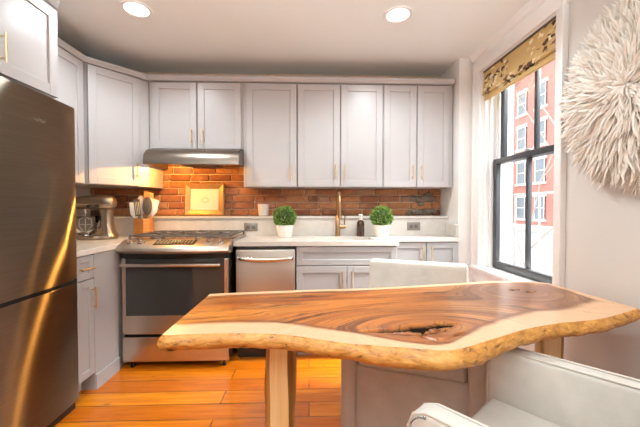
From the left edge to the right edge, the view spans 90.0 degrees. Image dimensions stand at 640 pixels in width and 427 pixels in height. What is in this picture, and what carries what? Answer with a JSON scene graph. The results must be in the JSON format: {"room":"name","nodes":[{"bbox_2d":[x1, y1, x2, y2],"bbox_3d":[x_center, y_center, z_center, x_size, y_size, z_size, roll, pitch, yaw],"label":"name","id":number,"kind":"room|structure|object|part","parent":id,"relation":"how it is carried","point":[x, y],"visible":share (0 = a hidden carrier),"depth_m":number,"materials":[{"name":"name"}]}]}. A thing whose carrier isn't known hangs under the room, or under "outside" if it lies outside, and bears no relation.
{"room":"kitchen","nodes":[
{"label":"kitchen","id":0,"kind":"room"},
{"bbox_2d":[76,187,91,234],"bbox_3d":[-2.169,-0.051,-0.217,0.150,2.490,6.920,0,1,-2],"label":"wall","id":1,"kind":"structure","parent":0,"point":[79,191],"depth_m":2.96,"materials":[{"name":"paint"}]},
{"bbox_2d":[0,0,57,98],"bbox_3d":[-1.790,-0.894,1.327,0.712,0.503,0.954,0,1,-2],"label":"upper cabinet","id":2,"kind":"object","parent":1,"relation":"attached to","point":[28,28],"visible":1,"depth_m":1.64,"materials":[{"name":"paint"}]},
{"bbox_3d":[-1.456,-0.765,1.473,0.034,0.140,0.011,0,1,-2],"label":"handle","id":3,"kind":"part","parent":2,"relation":"part of","materials":[{"name":"gold metal"}]},
{"bbox_2d":[43,0,59,8],"bbox_3d":[-1.483,-1.168,1.333,0.054,0.046,0.954,0,1,-2],"label":"trim","id":4,"kind":"structure","parent":2,"relation":"on","point":[54,4],"depth_m":1.78,"materials":[{"name":"paint"}]},
{"bbox_2d":[55,47,84,183],"bbox_3d":[-1.958,-0.681,2.128,0.432,0.920,0.636,0,1,-2],"label":"upper cabinet","id":5,"kind":"object","parent":1,"relation":"attached to","point":[70,68],"visible":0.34,"depth_m":2.35,"materials":[{"name":"paint"}]},
{"bbox_2d":[54,348,340,426],"bbox_3d":[-0.245,1.243,-0.123,4.000,0.100,6.920,0,1,-2],"label":"floor","id":6,"kind":"structure","parent":0,"point":[155,393],"depth_m":2.01,"materials":[{"name":"brown wood"}]},
{"bbox_2d":[0,76,78,426],"bbox_3d":[-1.765,0.280,1.383,0.728,1.765,0.985,0,1,-2],"label":"fridge","id":7,"kind":"object","parent":6,"relation":"on","point":[39,376],"visible":1,"depth_m":1.59,"materials":[{"name":"metal"}]},
{"bbox_3d":[-1.434,-0.103,1.387,0.066,1.000,0.985,0,1,-2],"label":"door","id":8,"kind":"part","parent":7,"relation":"part of","materials":[{"name":"silver metal"}]},
{"bbox_3d":[-1.434,0.763,1.404,0.066,0.687,0.985,0,1,-2],"label":"freezer door","id":9,"kind":"part","parent":7,"relation":"part of","materials":[{"name":"silver metal"}]},
{"bbox_2d":[77,254,96,391],"bbox_3d":[-1.794,0.705,1.976,0.747,0.890,0.165,0,1,-2],"label":"base cabinet","id":10,"kind":"object","parent":6,"relation":"on","point":[85,284],"visible":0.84,"depth_m":2.00,"materials":[{"name":"grey paint"}]},
{"bbox_3d":[-1.464,0.339,1.980,0.020,0.148,0.160,0,1,-2],"label":"drawer","id":11,"kind":"part","parent":10,"relation":"part of","materials":[{"name":"grey paint"}]},
{"bbox_3d":[-1.464,0.726,1.988,0.020,0.612,0.160,0,1,-2],"label":"door","id":12,"kind":"part","parent":10,"relation":"part of","materials":[{"name":"grey paint"}]},
{"bbox_3d":[-1.438,0.344,1.980,0.034,0.011,0.120,0,1,-2],"label":"handle","id":13,"kind":"part","parent":10,"relation":"part of","materials":[{"name":"gold metal"}]},
{"bbox_3d":[-1.440,0.534,2.042,0.034,0.140,0.011,0,1,-2],"label":"handle","id":14,"kind":"part","parent":10,"relation":"part of","materials":[{"name":"gold metal"}]},
{"bbox_2d":[81,249,125,389],"bbox_3d":[-1.828,0.693,2.585,0.721,0.890,1.054,0,1,-2],"label":"base cabinet","id":15,"kind":"object","parent":6,"relation":"on","point":[108,335],"visible":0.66,"depth_m":2.20,"materials":[{"name":"grey paint"}]},
{"bbox_2d":[76,236,135,256],"bbox_3d":[-1.821,0.234,2.399,0.723,0.034,1.041,0,1,-2],"label":"countertop","id":16,"kind":"structure","parent":15,"relation":"on","point":[84,247],"depth_m":2.26,"materials":[{"name":"white stone"}]},
{"bbox_2d":[76,195,118,239],"bbox_3d":[-1.873,0.028,2.656,0.363,0.362,0.222,0,1,-6],"label":"stand mixer","id":17,"kind":"object","parent":16,"relation":"on","point":[106,205],"visible":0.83,"depth_m":2.62,"materials":[{"name":"silver metal"}]},
{"bbox_2d":[76,216,100,235],"bbox_3d":[-1.926,0.102,2.651,0.256,0.158,0.222,0,1,-2],"label":"bowl","id":18,"kind":"object","parent":17,"relation":"on","point":[97,226],"depth_m":2.64,"materials":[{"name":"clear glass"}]},
{"bbox_2d":[133,218,153,237],"bbox_3d":[-1.547,0.125,2.811,0.115,0.164,0.115,0,1,22],"label":"box","id":19,"kind":"object","parent":16,"relation":"on","point":[144,225],"visible":0.66,"depth_m":2.77,"materials":[{"name":"brown wood"}]},
{"bbox_2d":[129,202,139,218],"bbox_3d":[-1.611,0.048,2.791,0.095,0.292,0.029,0,1,-2],"label":"spatula","id":20,"kind":"object","parent":19,"relation":"in","point":[131,205],"visible":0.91,"depth_m":2.78,"materials":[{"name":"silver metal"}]},
{"bbox_2d":[133,199,141,218],"bbox_3d":[-1.580,0.035,2.777,0.065,0.317,0.030,0,1,-2],"label":"slotted turner","id":21,"kind":"object","parent":19,"relation":"in","point":[136,200],"visible":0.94,"depth_m":2.77,"materials":[{"name":"metal"}]},
{"bbox_2d":[138,196,143,218],"bbox_3d":[-1.585,0.017,2.838,0.080,0.350,0.022,0,1,-2],"label":"spoon","id":22,"kind":"object","parent":19,"relation":"in","point":[139,197],"visible":0.39,"depth_m":2.84,"materials":[{"name":"metal"}]},
{"bbox_2d":[142,197,151,218],"bbox_3d":[-1.506,0.023,2.796,0.080,0.340,0.020,0,1,-2],"label":"spoon","id":23,"kind":"object","parent":19,"relation":"in","point":[147,203],"visible":0.97,"depth_m":2.79,"materials":[{"name":"metal"}]},
{"bbox_2d":[143,191,153,199],"bbox_3d":[-1.521,-0.003,2.829,0.094,0.391,0.019,0,1,-2],"label":"wooden spatula","id":24,"kind":"object","parent":19,"relation":"in","point":[146,194],"visible":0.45,"depth_m":2.83,"materials":[{"name":"beige wood"}]},
{"bbox_2d":[149,198,158,217],"bbox_3d":[-1.471,0.027,2.819,0.109,0.331,0.011,0,1,-2],"label":"spatula","id":25,"kind":"object","parent":19,"relation":"in","point":[155,203],"visible":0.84,"depth_m":2.81,"materials":[{"name":"white plastic"}]},
{"bbox_3d":[-1.468,0.702,2.198,0.012,0.888,0.254,0,1,-2],"label":"panel","id":26,"kind":"part","parent":15,"relation":"part of","materials":[{"name":"grey paint"}]},
{"bbox_2d":[115,230,245,366],"bbox_3d":[-1.066,0.647,2.600,0.799,0.981,0.696,0,1,-2],"label":"range","id":27,"kind":"object","parent":6,"relation":"on","point":[166,274],"visible":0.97,"depth_m":2.34,"materials":[{"name":"silver metal"}]},
{"bbox_3d":[-1.383,0.202,2.336,0.048,0.051,0.051,0,1,-2],"label":"knob","id":28,"kind":"part","parent":27,"relation":"part of","materials":[{"name":"silver metal"}]},
{"bbox_3d":[-1.303,0.202,2.332,0.048,0.051,0.051,0,1,-2],"label":"knob","id":29,"kind":"part","parent":27,"relation":"part of","materials":[{"name":"silver metal"}]},
{"bbox_3d":[-1.073,0.371,2.311,0.708,0.027,0.060,0,1,-2],"label":"handle","id":30,"kind":"part","parent":27,"relation":"part of","materials":[{"name":"metal"}]},
{"bbox_3d":[-1.059,0.243,2.329,0.796,0.094,0.171,0,1,-2],"label":"control panel","id":31,"kind":"part","parent":27,"relation":"part of","materials":[{"name":"metal"}]},
{"bbox_3d":[-1.060,0.607,2.364,0.770,0.554,0.040,0,1,-2],"label":"oven door","id":32,"kind":"part","parent":27,"relation":"part of","materials":[{"name":"glass"}]},
{"bbox_3d":[-1.060,0.997,2.372,0.770,0.181,0.040,0,1,-2],"label":"drawer","id":33,"kind":"part","parent":27,"relation":"part of","materials":[{"name":"metal"}]},
{"bbox_2d":[133,234,245,241],"bbox_3d":[-1.067,0.200,2.669,0.795,0.020,0.540,0,1,-2],"label":"cooktop","id":34,"kind":"object","parent":27,"relation":"in","point":[199,238],"depth_m":2.48,"materials":[{"name":"metal"}]},
{"bbox_3d":[-0.815,0.202,2.349,0.048,0.051,0.051,0,1,-2],"label":"knob","id":35,"kind":"part","parent":27,"relation":"part of","materials":[{"name":"silver metal"}]},
{"bbox_3d":[-0.736,0.201,2.359,0.048,0.051,0.051,0,1,-2],"label":"knob","id":36,"kind":"part","parent":27,"relation":"part of","materials":[{"name":"silver metal"}]},
{"bbox_2d":[236,246,295,356],"bbox_3d":[-0.429,0.691,2.771,0.458,0.886,0.740,0,1,-2],"label":"dishwasher","id":37,"kind":"object","parent":6,"relation":"on","point":[258,268],"visible":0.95,"depth_m":2.46,"materials":[{"name":"silver metal"}]},
{"bbox_3d":[-0.422,1.083,2.557,0.458,0.112,0.025,0,1,-2],"label":"kick plate","id":38,"kind":"part","parent":37,"relation":"part of","materials":[{"name":"black metal"}]},
{"bbox_3d":[-0.420,0.350,2.432,0.434,0.042,0.076,0,1,-2],"label":"handle","id":39,"kind":"part","parent":37,"relation":"part of","materials":[{"name":"metal"}]},
{"bbox_3d":[-0.419,0.651,2.484,0.454,0.747,0.043,0,1,-2],"label":"door","id":40,"kind":"part","parent":37,"relation":"part of","materials":[{"name":"metal"}]},
{"bbox_2d":[296,246,396,354],"bbox_3d":[0.198,0.688,2.824,0.788,0.890,0.729,0,1,-2],"label":"base cabinet","id":41,"kind":"object","parent":6,"relation":"on","point":[317,267],"visible":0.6,"depth_m":2.49,"materials":[{"name":"grey paint"}]},
{"bbox_3d":[0.012,0.716,2.496,0.388,0.612,0.020,0,1,-2],"label":"door","id":42,"kind":"part","parent":41,"relation":"part of","materials":[{"name":"grey paint"}]},
{"bbox_2d":[233,235,459,245],"bbox_3d":[0.274,0.227,2.732,1.888,0.034,0.521,0,1,-2],"label":"countertop","id":43,"kind":"structure","parent":41,"relation":"on","point":[309,240],"depth_m":2.61,"materials":[{"name":"white stone"}]},
{"bbox_2d":[272,205,296,237],"bbox_3d":[-0.309,0.064,2.822,0.223,0.286,0.215,0,1,-2],"label":"boxwood","id":44,"kind":"object","parent":43,"relation":"on","point":[284,217],"visible":1,"depth_m":2.77,"materials":[{"name":"green plant"}]},
{"bbox_2d":[335,192,345,235],"bbox_3d":[0.186,0.008,2.824,0.100,0.400,0.234,0,1,-2],"label":"faucet","id":45,"kind":"object","parent":43,"relation":"on","point":[338,215],"visible":0.98,"depth_m":2.90,"materials":[{"name":"brown metal"}]},
{"bbox_3d":[0.164,-0.082,2.816,0.025,0.220,0.215,0,1,-2],"label":"spout","id":46,"kind":"part","parent":45,"relation":"part of","materials":[{"name":"brown metal"}]},
{"bbox_3d":[0.206,0.080,2.916,0.054,0.118,0.034,0,1,-2],"label":"lever","id":47,"kind":"part","parent":45,"relation":"part of","materials":[{"name":"brown metal"}]},
{"bbox_2d":[357,214,363,235],"bbox_3d":[0.367,0.106,2.897,0.069,0.199,0.070,0,1,-2],"label":"soap bottle","id":48,"kind":"object","parent":43,"relation":"on","point":[360,224],"visible":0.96,"depth_m":2.87,"materials":[{"name":"brown glass"}]},
{"bbox_2d":[369,205,393,236],"bbox_3d":[0.547,0.064,2.852,0.221,0.284,0.223,0,1,-2],"label":"boxwood","id":49,"kind":"object","parent":43,"relation":"on","point":[381,217],"visible":1,"depth_m":2.80,"materials":[{"name":"green plant"}]},
{"bbox_2d":[373,225,389,236],"bbox_3d":[0.549,0.153,2.855,0.156,0.106,0.156,0,1,-2],"label":"pot","id":50,"kind":"object","parent":43,"relation":"on","point":[379,230],"depth_m":2.80,"materials":[{"name":"white ceramic"}]},
{"bbox_2d":[446,224,458,236],"bbox_3d":[1.202,0.151,2.909,0.024,0.109,0.204,0,1,-2],"label":"side splash","id":51,"kind":"object","parent":43,"relation":"on","point":[451,229],"visible":0.94,"depth_m":2.88,"materials":[{"name":"white stone"}]},
{"bbox_3d":[0.209,0.330,2.495,0.782,0.145,0.020,0,1,-2],"label":"drawer","id":52,"kind":"part","parent":41,"relation":"part of","materials":[{"name":"grey paint"}]},
{"bbox_3d":[0.247,0.510,2.474,0.011,0.128,0.034,0,1,-2],"label":"handle","id":53,"kind":"part","parent":41,"relation":"part of","materials":[{"name":"gold metal"}]},
{"bbox_3d":[0.404,0.715,2.510,0.388,0.612,0.020,0,1,-2],"label":"door","id":54,"kind":"part","parent":41,"relation":"part of","materials":[{"name":"grey paint"}]},
{"bbox_2d":[157,281,639,426],"bbox_3d":[0.396,0.783,1.360,1.959,0.760,0.834,0,1,-10],"label":"table","id":55,"kind":"object","parent":6,"relation":"on","point":[454,326],"visible":0.98,"depth_m":1.25,"materials":[{"name":"brown wood"}]},
{"bbox_3d":[-0.165,0.813,1.347,0.132,0.700,0.140,0,1,-2],"label":"leg","id":56,"kind":"part","parent":55,"relation":"part of","materials":[{"name":"brown wood"}]},
{"bbox_3d":[1.160,0.807,1.628,0.130,0.700,0.090,0,1,-2],"label":"leg","id":57,"kind":"part","parent":55,"relation":"part of","materials":[{"name":"brown wood"}]},
{"bbox_2d":[341,258,486,426],"bbox_3d":[0.518,0.733,1.781,0.659,0.848,0.625,0,1,20],"label":"armchair","id":58,"kind":"object","parent":6,"relation":"on","point":[371,395],"visible":0.33,"depth_m":1.56,"materials":[{"name":"beige fabric"}]},
{"bbox_3d":[0.235,0.794,1.857,0.075,0.587,0.569,0,1,20],"label":"arm","id":59,"kind":"part","parent":58,"relation":"part of","materials":[{"name":"beige fabric"}]},
{"bbox_3d":[0.503,0.920,1.742,0.535,0.340,0.485,0,1,20],"label":"seat","id":60,"kind":"part","parent":58,"relation":"part of","materials":[{"name":"beige fabric"}]},
{"bbox_2d":[358,361,466,382],"bbox_3d":[0.498,0.724,1.724,0.505,0.073,0.475,0,1,20],"label":"seat cushion","id":61,"kind":"object","parent":58,"relation":"on","point":[460,375],"depth_m":1.49,"materials":[{"name":"fabric"}]},
{"bbox_3d":[0.598,0.695,1.994,0.586,0.780,0.168,0,1,20],"label":"backrest","id":62,"kind":"part","parent":58,"relation":"part of","materials":[{"name":"beige fabric"}]},
{"bbox_3d":[0.784,0.798,1.657,0.075,0.587,0.569,0,1,20],"label":"arm","id":63,"kind":"part","parent":58,"relation":"part of","materials":[{"name":"beige fabric"}]},
{"bbox_2d":[397,241,457,262],"bbox_3d":[0.900,0.685,2.988,0.617,0.890,0.449,0,1,-2],"label":"base cabinet","id":64,"kind":"object","parent":6,"relation":"on","point":[447,251],"visible":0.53,"depth_m":2.80,"materials":[{"name":"grey paint"}]},
{"bbox_3d":[0.764,0.633,2.801,0.322,0.764,0.020,0,1,-2],"label":"door","id":65,"kind":"part","parent":64,"relation":"part of","materials":[{"name":"grey paint"}]},
{"bbox_3d":[0.889,0.344,2.773,0.011,0.128,0.034,0,1,-2],"label":"handle","id":66,"kind":"part","parent":64,"relation":"part of","materials":[{"name":"gold metal"}]},
{"bbox_3d":[1.071,0.633,2.812,0.280,0.764,0.020,0,1,-2],"label":"door","id":67,"kind":"part","parent":64,"relation":"part of","materials":[{"name":"grey paint"}]},
{"bbox_2d":[407,347,639,426],"bbox_3d":[0.670,0.741,0.840,0.616,0.869,0.625,-1,2,-42],"label":"armchair","id":68,"kind":"object","parent":6,"relation":"on","point":[525,388],"visible":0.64,"depth_m":1.05,"materials":[{"name":"beige fabric"}]},
{"bbox_3d":[0.449,0.809,0.678,0.070,0.601,0.569,-1,2,-42],"label":"arm","id":69,"kind":"part","parent":68,"relation":"part of","materials":[{"name":"beige fabric"}]},
{"bbox_2d":[472,399,560,426],"bbox_3d":[0.629,0.730,0.884,0.472,0.075,0.475,-1,2,-42],"label":"seat cushion","id":70,"kind":"object","parent":68,"relation":"on","point":[496,412],"depth_m":1.09,"materials":[{"name":"beige fabric"}]},
{"bbox_3d":[0.855,0.802,1.044,0.070,0.601,0.569,-1,2,-42],"label":"arm","id":71,"kind":"part","parent":68,"relation":"part of","materials":[{"name":"beige fabric"}]},
{"bbox_2d":[91,72,440,238],"bbox_3d":[-0.388,-0.120,3.216,3.650,2.490,0.181,0,1,-2],"label":"wall","id":72,"kind":"structure","parent":0,"point":[240,200],"depth_m":3.14,"materials":[{"name":"brick"}]},
{"bbox_2d":[76,63,162,188],"bbox_3d":[-1.849,-0.694,2.758,0.693,0.920,0.628,0,1,-2],"label":"upper cabinet","id":73,"kind":"object","parent":72,"relation":"attached to","point":[116,105],"visible":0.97,"depth_m":2.61,"materials":[{"name":"paint"}]},
{"bbox_3d":[-1.663,-0.689,2.598,0.020,0.911,0.373,1,1,38],"label":"door","id":74,"kind":"part","parent":73,"relation":"part of","materials":[{"name":"paint"}]},
{"bbox_3d":[-1.547,-0.368,2.710,0.035,0.128,0.011,1,2,41],"label":"handle","id":75,"kind":"part","parent":73,"relation":"part of","materials":[{"name":"gold metal"}]},
{"bbox_2d":[143,149,243,169],"bbox_3d":[-1.073,-0.489,2.866,0.780,0.155,0.457,0,1,-2],"label":"range hood","id":76,"kind":"object","parent":72,"relation":"attached to","point":[159,158],"visible":1,"depth_m":2.66,"materials":[{"name":"metal"}]},
{"bbox_3d":[-1.073,-0.454,2.871,0.772,0.005,0.430,0,1,-2],"label":"underside plate","id":77,"kind":"part","parent":76,"relation":"part of","materials":[{"name":"metal"}]},
{"bbox_2d":[149,82,243,149],"bbox_3d":[-1.094,-0.864,2.934,0.816,0.588,0.322,0,1,-2],"label":"upper cabinet","id":78,"kind":"object","parent":72,"relation":"attached to","point":[183,115],"visible":0.94,"depth_m":2.81,"materials":[{"name":"paint"}]},
{"bbox_3d":[-1.274,-0.859,2.810,0.379,0.577,0.020,0,1,-2],"label":"door","id":79,"kind":"part","parent":78,"relation":"part of","materials":[{"name":"paint"}]},
{"bbox_3d":[-0.886,-0.859,2.824,0.377,0.577,0.020,0,1,-2],"label":"door","id":80,"kind":"part","parent":78,"relation":"part of","materials":[{"name":"paint"}]},
{"bbox_2d":[57,37,454,85],"bbox_3d":[-0.435,-1.177,2.734,3.204,0.046,0.870,0,1,-19],"label":"trim","id":81,"kind":"structure","parent":78,"relation":"attached to","point":[62,44],"depth_m":2.80,"materials":[{"name":"paint"}]},
{"bbox_2d":[77,216,447,235],"bbox_3d":[-0.498,0.114,3.045,3.412,0.182,0.183,0,1,-2],"label":"backsplash","id":82,"kind":"structure","parent":72,"relation":"attached to","point":[124,225],"depth_m":2.97,"materials":[{"name":"white stone"}]},
{"bbox_2d":[184,183,224,215],"bbox_3d":[-1.102,-0.134,3.053,0.375,0.312,0.058,0,1,-2],"label":"framed picture","id":83,"kind":"object","parent":82,"relation":"on","point":[200,199],"visible":1,"depth_m":3.05,"materials":[{"name":"gold paper"}]},
{"bbox_2d":[244,223,257,230],"bbox_3d":[-0.638,0.125,2.957,0.124,0.076,0.008,0,1,-2],"label":"outlet","id":84,"kind":"object","parent":82,"relation":"attached to","point":[247,226],"visible":1,"depth_m":2.96,"materials":[{"name":"grey metal"}]},
{"bbox_2d":[258,204,268,215],"bbox_3d":[-0.538,-0.034,3.043,0.109,0.112,0.109,0,1,-2],"label":"cup","id":85,"kind":"object","parent":82,"relation":"on","point":[263,209],"visible":1,"depth_m":3.00,"materials":[{"name":"white ceramic"}]},
{"bbox_2d":[407,222,419,229],"bbox_3d":[0.881,0.119,3.010,0.124,0.076,0.008,0,1,-2],"label":"outlet","id":86,"kind":"object","parent":82,"relation":"attached to","point":[410,225],"visible":1,"depth_m":3.01,"materials":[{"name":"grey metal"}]},
{"bbox_2d":[243,83,297,188],"bbox_3d":[-0.446,-0.698,2.960,0.476,0.920,0.322,0,1,-2],"label":"upper cabinet","id":87,"kind":"object","parent":72,"relation":"attached to","point":[269,109],"visible":0.97,"depth_m":2.84,"materials":[{"name":"paint"}]},
{"bbox_2d":[297,84,382,188],"bbox_3d":[0.178,-0.699,2.982,0.769,0.920,0.322,0,1,-2],"label":"upper cabinet","id":88,"kind":"object","parent":72,"relation":"attached to","point":[340,126],"visible":1,"depth_m":2.86,"materials":[{"name":"paint"}]},
{"bbox_3d":[-0.010,-0.694,2.857,0.374,0.909,0.020,0,1,-2],"label":"door","id":89,"kind":"part","parent":88,"relation":"part of","materials":[{"name":"paint"}]},
{"bbox_3d":[0.141,-0.371,2.843,0.011,0.128,0.034,0,1,-2],"label":"handle","id":90,"kind":"part","parent":88,"relation":"part of","materials":[{"name":"gold metal"}]},
{"bbox_3d":[0.374,-0.694,2.871,0.374,0.909,0.020,0,1,-2],"label":"door","id":91,"kind":"part","parent":88,"relation":"part of","materials":[{"name":"paint"}]},
{"bbox_2d":[378,85,452,188],"bbox_3d":[0.882,-0.699,3.006,0.636,0.920,0.322,0,1,-2],"label":"upper cabinet","id":92,"kind":"object","parent":72,"relation":"attached to","point":[417,119],"visible":0.98,"depth_m":2.88,"materials":[{"name":"paint"}]},
{"bbox_3d":[0.720,-0.695,2.883,0.293,0.909,0.020,0,1,-2],"label":"door","id":93,"kind":"part","parent":92,"relation":"part of","materials":[{"name":"paint"}]},
{"bbox_3d":[1.024,-0.695,2.893,0.293,0.909,0.020,0,1,-2],"label":"door","id":94,"kind":"part","parent":92,"relation":"part of","materials":[{"name":"paint"}]},
{"bbox_2d":[276,225,293,237],"bbox_3d":[-0.311,0.154,2.825,0.156,0.106,0.156,0,1,-2],"label":"pot","id":95,"kind":"object","parent":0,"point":[283,231],"depth_m":2.77,"materials":[{"name":"white ceramic"}]},
{"bbox_2d":[55,0,529,75],"bbox_3d":[-0.245,-1.372,-0.176,4.000,0.150,6.920,0,1,-2],"label":"ceiling","id":96,"kind":"structure","parent":0,"point":[307,37],"depth_m":2.40,"materials":[{"name":"paint"}]},
{"bbox_2d":[119,0,152,18],"bbox_3d":[-1.205,-1.340,2.103,0.196,0.010,0.196,0,1,-2],"label":"recessed light","id":97,"kind":"object","parent":96,"relation":"in","point":[129,7],"visible":1,"depth_m":2.10,"materials":[{"name":"white paint"}]},
{"bbox_2d":[383,6,412,23],"bbox_3d":[0.527,-1.341,2.163,0.196,0.010,0.196,0,1,-2],"label":"recessed light","id":98,"kind":"object","parent":96,"relation":"in","point":[397,14],"visible":1,"depth_m":2.16,"materials":[{"name":"white paint"}]},
{"bbox_2d":[440,58,473,281],"bbox_3d":[1.278,-0.116,3.017,0.134,2.490,0.395,0,1,-2],"label":"wall","id":99,"kind":"structure","parent":0,"point":[455,202],"depth_m":2.82,"materials":[{"name":"white paint"}]},
{"bbox_2d":[473,0,639,381],"bbox_3d":[1.594,-0.053,-0.086,0.280,2.490,6.920,0,1,-2],"label":"wall","id":100,"kind":"structure","parent":0,"point":[602,226],"depth_m":1.60,"materials":[{"name":"paint"}]},
{"bbox_2d":[468,0,571,287],"bbox_3d":[1.471,-0.376,2.288,0.320,1.940,1.055,0,1,-2],"label":"window","id":101,"kind":"structure","parent":100,"relation":"in","point":[492,158],"depth_m":2.54,"materials":[{"name":"white paint"}]},
{"bbox_2d":[482,16,555,100],"bbox_3d":[1.389,-1.050,2.267,0.044,0.244,0.801,0,1,-2],"label":"roman shade","id":102,"kind":"object","parent":101,"relation":"attached to","point":[537,50],"visible":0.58,"depth_m":2.18,"materials":[{"name":"fabric"}]},
{"bbox_3d":[1.387,-1.167,2.264,0.028,0.012,0.801,0,1,-2],"label":"head rail","id":103,"kind":"part","parent":102,"relation":"part of","materials":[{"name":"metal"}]},
{"bbox_3d":[1.343,-1.264,2.266,0.064,0.165,1.019,0,1,-2],"label":"head casing","id":104,"kind":"part","parent":101,"relation":"part of","materials":[{"name":"white paint"}]},
{"bbox_3d":[1.479,0.008,2.291,0.040,0.899,0.773,0,1,-2],"label":"sash","id":105,"kind":"part","parent":101,"relation":"part of","materials":[{"name":"grey paint"}]},
{"bbox_3d":[1.533,-0.786,2.277,0.040,0.770,0.773,0,1,-2],"label":"sash","id":106,"kind":"part","parent":101,"relation":"part of","materials":[{"name":"grey paint"}]},
{"bbox_2d":[556,0,639,196],"bbox_3d":[1.330,-0.544,1.346,0.142,0.961,0.960,0,1,-2],"label":"wall decoration","id":107,"kind":"object","parent":100,"relation":"attached to","point":[601,103],"visible":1,"depth_m":1.43,"materials":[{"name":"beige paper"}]},
{"label":"outside","id":108,"kind":"structure","parent":0,"visible":0},
{"bbox_3d":[30.334,4.761,26.176,57.550,0.200,90.000,0,1,-2],"label":"ground","id":109,"kind":"structure","parent":108,"visible":0},
{"bbox_2d":[512,76,553,269],"bbox_3d":[5.775,0.281,7.887,5.204,9.516,7.142,0,1,-2],"label":"bare tree","id":110,"kind":"object","parent":109,"relation":"on","point":[543,175],"visible":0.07,"depth_m":7.82,"materials":[{"name":"brown plant"}]},
{"bbox_2d":[512,60,554,271],"bbox_3d":[20.056,-3.690,18.741,6.600,17.000,20.200,0,1,-2],"label":"brick building","id":111,"kind":"structure","parent":109,"relation":"on","point":[525,90],"depth_m":25.33,"materials":[{"name":"brick"}]},
{"bbox_3d":[17.082,1.286,18.737,0.650,0.450,20.200,0,1,-2],"label":"shop cornice","id":112,"kind":"part","parent":111,"relation":"part of","materials":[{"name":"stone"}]},
{"bbox_2d":[513,104,553,274],"bbox_3d":[2.427,-0.298,3.335,1.634,2.670,2.707,0,1,-2],"label":"fire escape","id":113,"kind":"object","parent":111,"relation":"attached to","point":[537,193],"visible":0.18,"depth_m":3.47,"materials":[{"name":"white metal"}]},
{"bbox_3d":[2.348,0.253,2.965,0.022,0.937,1.750,0,1,-2],"label":"rail","id":114,"kind":"part","parent":113,"relation":"part of","materials":[{"name":"white metal"}]}
]}

